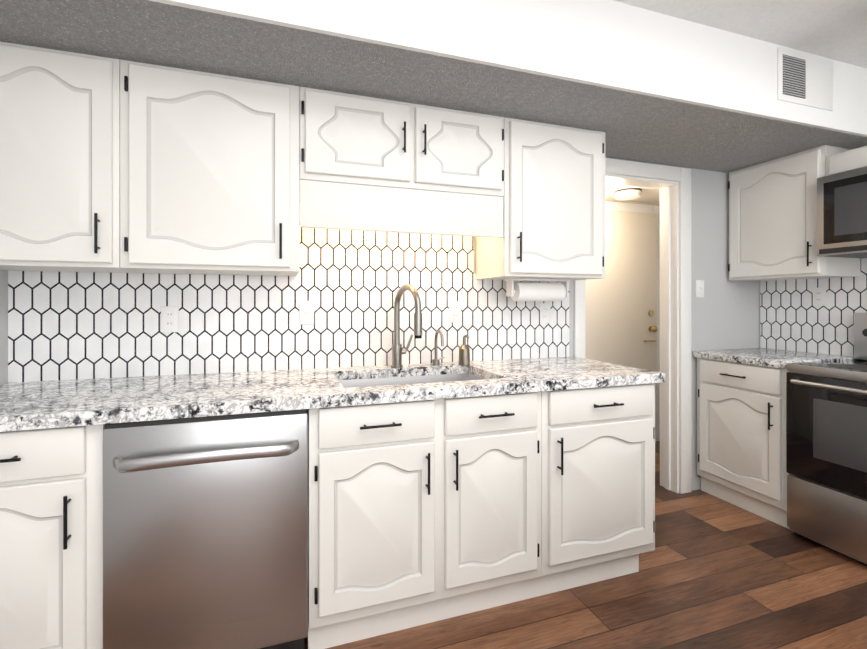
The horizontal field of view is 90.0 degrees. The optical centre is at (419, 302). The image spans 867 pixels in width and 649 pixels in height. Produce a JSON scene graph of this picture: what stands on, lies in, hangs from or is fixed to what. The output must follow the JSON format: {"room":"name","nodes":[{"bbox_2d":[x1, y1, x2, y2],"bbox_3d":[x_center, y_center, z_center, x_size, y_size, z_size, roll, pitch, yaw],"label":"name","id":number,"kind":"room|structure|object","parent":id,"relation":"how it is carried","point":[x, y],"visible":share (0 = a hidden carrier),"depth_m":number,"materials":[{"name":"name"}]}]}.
{"room":"kitchen","nodes":[
{"label":"kitchen","id":0,"kind":"room"},
{"bbox_2d":[0,270,7,384],"bbox_3d":[-0.883,-0.106,-0.757,0.120,2.700,5.200,0,0,-18],"label":"wall","id":1,"kind":"structure","parent":0,"point":[3,326],"depth_m":1.70,"materials":[{"name":"grey paint"}]},
{"bbox_2d":[0,0,866,172],"bbox_3d":[0.493,-0.906,2.065,4.260,0.040,0.700,0,0,-18],"label":"ceiling","id":2,"kind":"structure","parent":0,"point":[643,128],"depth_m":1.70,"materials":[{"name":"white paint"}]},
{"bbox_2d":[148,0,866,136],"bbox_3d":[0.606,-1.071,1.723,4.260,0.370,0.020,0,0,-18],"label":"fascia","id":3,"kind":"object","parent":2,"relation":"attached to","point":[612,44],"visible":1,"depth_m":1.74,"materials":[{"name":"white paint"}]},
{"bbox_2d":[777,47,832,110],"bbox_3d":[1.907,-1.096,2.135,0.400,0.250,0.010,0,0,-18],"label":"air vent grille","id":4,"kind":"object","parent":3,"relation":"attached to","point":[805,79],"visible":1,"depth_m":2.13,"materials":[{"name":"white metal"}]},
{"bbox_2d":[304,441,866,648],"bbox_3d":[1.246,1.269,0.707,5.600,0.050,6.650,0,0,-18],"label":"floor","id":5,"kind":"structure","parent":0,"point":[714,572],"depth_m":1.79,"materials":[{"name":"brown wood"}]},
{"bbox_2d":[0,424,103,648],"bbox_3d":[-1.293,0.803,1.507,0.515,0.880,0.620,0,0,-18],"label":"base cabinet","id":6,"kind":"object","parent":5,"relation":"on","point":[51,479],"depth_m":1.26,"materials":[{"name":"white paint"}]},
{"bbox_2d":[103,409,307,648],"bbox_3d":[-0.747,0.802,1.643,0.592,0.876,0.701,0,0,-18],"label":"dishwasher","id":7,"kind":"object","parent":5,"relation":"on","point":[205,532],"visible":0.98,"depth_m":1.37,"materials":[{"name":"silver metal"}]},
{"bbox_2d":[104,408,319,648],"bbox_3d":[-0.761,0.803,1.683,0.641,0.880,0.620,0,0,-18],"label":"base cabinet","id":8,"kind":"object","parent":5,"relation":"on","point":[313,414],"depth_m":1.51,"materials":[{"name":"white paint"}]},
{"bbox_2d":[320,391,551,648],"bbox_3d":[-0.019,0.804,1.927,0.956,0.880,0.620,0,0,-18],"label":"base cabinet","id":9,"kind":"object","parent":5,"relation":"on","point":[421,512],"depth_m":1.64,"materials":[{"name":"white paint"}]},
{"bbox_2d":[0,356,664,431],"bbox_3d":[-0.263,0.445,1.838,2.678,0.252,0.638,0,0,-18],"label":"countertop","id":10,"kind":"structure","parent":9,"relation":"on","point":[49,404],"depth_m":1.62,"materials":[{"name":"white stone"}]},
{"bbox_2d":[391,284,421,367],"bbox_3d":[-0.059,0.116,2.050,0.110,0.404,0.233,0,0,-18],"label":"faucet","id":11,"kind":"object","parent":10,"relation":"on","point":[398,351],"visible":1,"depth_m":2.10,"materials":[{"name":"silver metal"}]},
{"bbox_2d":[432,330,444,365],"bbox_3d":[0.109,0.227,2.161,0.066,0.182,0.117,0,0,-18],"label":"tap","id":12,"kind":"object","parent":10,"relation":"on","point":[435,361],"visible":1,"depth_m":2.18,"materials":[{"name":"silver metal"}]},
{"bbox_2d":[458,335,469,365],"bbox_3d":[0.233,0.241,2.199,0.059,0.156,0.081,0,0,-18],"label":"soap dispenser","id":13,"kind":"object","parent":10,"relation":"on","point":[464,354],"visible":1,"depth_m":2.19,"materials":[{"name":"silver metal"}]},
{"bbox_2d":[552,383,654,592],"bbox_3d":[0.694,0.804,2.162,0.622,0.880,0.620,0,0,-18],"label":"base cabinet","id":14,"kind":"object","parent":5,"relation":"on","point":[603,438],"depth_m":1.88,"materials":[{"name":"white paint"}]},
{"bbox_2d":[697,358,788,528],"bbox_3d":[2.180,0.804,2.691,0.661,0.881,0.541,0,0,-18],"label":"base cabinet","id":15,"kind":"object","parent":5,"relation":"on","point":[741,435],"visible":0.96,"depth_m":2.56,"materials":[{"name":"white paint"}]},
{"bbox_2d":[693,348,853,368],"bbox_3d":[2.187,0.340,2.693,0.630,0.041,0.546,0,0,-18],"label":"countertop","id":16,"kind":"structure","parent":15,"relation":"on","point":[773,358],"depth_m":2.60,"materials":[{"name":"white stone"}]},
{"bbox_2d":[786,313,866,565],"bbox_3d":[2.356,0.651,2.054,0.704,1.185,0.754,0,0,-18],"label":"range","id":17,"kind":"object","parent":5,"relation":"on","point":[826,435],"visible":1,"depth_m":2.15,"materials":[{"name":"silver metal"}]},
{"bbox_2d":[474,157,759,490],"bbox_3d":[0.365,-0.106,2.454,4.500,2.700,0.120,0,0,-18],"label":"wall","id":18,"kind":"structure","parent":0,"point":[725,312],"depth_m":2.92,"materials":[{"name":"grey paint"}]},
{"bbox_2d":[8,227,568,382],"bbox_3d":[-0.377,-0.086,2.142,2.654,0.860,0.008,0,0,-18],"label":"tile backsplash","id":19,"kind":"structure","parent":18,"relation":"attached to","point":[86,325],"depth_m":2.06,"materials":[{"name":"white tile"}]},
{"bbox_2d":[161,306,178,331],"bbox_3d":[-1.092,0.074,1.897,0.070,0.114,0.010,0,0,-18],"label":"electrical outlet","id":20,"kind":"object","parent":19,"relation":"attached to","point":[169,318],"visible":1,"depth_m":1.89,"materials":[{"name":"white plastic"}]},
{"bbox_2d":[299,301,313,324],"bbox_3d":[-0.538,0.049,2.074,0.070,0.114,0.020,0,0,-18],"label":"light switch","id":21,"kind":"object","parent":19,"relation":"attached to","point":[306,312],"visible":1,"depth_m":2.08,"materials":[{"name":"white plastic"}]},
{"bbox_2d":[449,301,460,322],"bbox_3d":[0.193,0.051,2.320,0.070,0.114,0.010,0,0,-18],"label":"electrical outlet","id":22,"kind":"object","parent":19,"relation":"attached to","point":[454,311],"visible":1,"depth_m":2.32,"materials":[{"name":"white plastic"}]},
{"bbox_2d":[540,303,549,322],"bbox_3d":[0.726,0.062,2.495,0.070,0.114,0.010,0,0,-18],"label":"electrical outlet","id":23,"kind":"object","parent":19,"relation":"attached to","point":[544,312],"visible":1,"depth_m":2.49,"materials":[{"name":"white plastic"}]},
{"bbox_2d":[0,41,604,280],"bbox_3d":[-0.325,-0.505,1.962,2.638,0.758,0.363,0,0,-18],"label":"upper cabinet","id":24,"kind":"object","parent":18,"relation":"attached to","point":[110,165],"visible":1,"depth_m":1.70,"materials":[{"name":"white paint"}]},
{"bbox_2d":[504,278,570,300],"bbox_3d":[0.635,-0.066,2.322,0.360,0.120,0.100,0,0,-18],"label":"paper towel holder","id":25,"kind":"object","parent":24,"relation":"attached to","point":[528,290],"visible":0.98,"depth_m":2.28,"materials":[{"name":"white paper"}]},
{"bbox_2d":[574,158,690,493],"bbox_3d":[1.330,0.184,2.770,0.910,2.120,0.153,0,0,-18],"label":"door frame","id":26,"kind":"structure","parent":18,"relation":"attached to","point":[675,334],"depth_m":2.83,"materials":[{"name":"white wood"}]},
{"bbox_2d":[696,280,703,296],"bbox_3d":[1.869,-0.091,2.875,0.070,0.114,0.020,0,0,-18],"label":"light switch","id":27,"kind":"object","parent":18,"relation":"attached to","point":[699,288],"visible":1,"depth_m":2.88,"materials":[{"name":"white plastic"}]},
{"bbox_2d":[605,199,659,205],"bbox_3d":[1.580,-0.006,3.770,2.850,2.500,0.100,0,0,-18],"label":"wall","id":28,"kind":"structure","parent":0,"point":[632,202],"depth_m":3.80,"materials":[{"name":"beige paint"}]},
{"bbox_2d":[585,201,659,441],"bbox_3d":[1.727,0.189,3.706,0.970,2.110,0.112,0,0,-18],"label":"hall door","id":29,"kind":"structure","parent":28,"relation":"in","point":[622,312],"depth_m":3.75,"materials":[{"name":"beige paint"}]},
{"bbox_2d":[605,184,659,203],"bbox_3d":[1.698,-0.936,3.409,2.850,0.100,0.860,0,0,-18],"label":"ceiling","id":30,"kind":"structure","parent":0,"point":[650,195],"depth_m":3.56,"materials":[{"name":"white paint"}]},
{"bbox_2d":[614,188,641,199],"bbox_3d":[1.659,-0.859,3.449,0.200,0.052,0.200,0,0,-18],"label":"light","id":31,"kind":"object","parent":30,"relation":"attached to","point":[628,194],"visible":1,"depth_m":3.39,"materials":[{"name":"white glass"}]},
{"bbox_2d":[613,0,866,68],"bbox_3d":[1.310,-1.261,-0.414,4.500,0.050,4.480,0,0,-18],"label":"ceiling","id":32,"kind":"structure","parent":0,"point":[836,30],"depth_m":1.90,"materials":[{"name":"white paint"}]},
{"bbox_3d":[3.277,-0.106,0.612,0.120,2.700,5.200,0,0,-18],"label":"wall","id":33,"kind":"structure","parent":0,"visible":0},
{"bbox_2d":[728,145,866,280],"bbox_3d":[2.334,-0.517,2.738,0.338,0.734,0.548,0,0,-18],"label":"upper cabinet","id":34,"kind":"object","parent":33,"relation":"attached to","point":[772,219],"depth_m":2.62,"materials":[{"name":"white paint"}]},
{"bbox_2d":[817,167,866,257],"bbox_3d":[2.482,-0.472,2.095,0.443,0.432,0.754,0,0,-18],"label":"microwave","id":35,"kind":"object","parent":34,"relation":"attached to","point":[842,214],"visible":1,"depth_m":2.29,"materials":[{"name":"silver metal"}]},
{"bbox_2d":[760,258,866,356],"bbox_3d":[2.614,0.034,2.421,0.008,0.620,1.331,0,0,-18],"label":"tile backsplash","id":36,"kind":"structure","parent":33,"relation":"attached to","point":[792,318],"depth_m":2.76,"materials":[{"name":"white tile"}]},
{"bbox_2d":[813,287,825,305],"bbox_3d":[2.507,-0.036,2.717,0.010,0.114,0.070,0,0,-18],"label":"electrical outlet","id":37,"kind":"object","parent":36,"relation":"attached to","point":[819,296],"visible":1,"depth_m":2.71,"materials":[{"name":"white plastic"}]}
]}

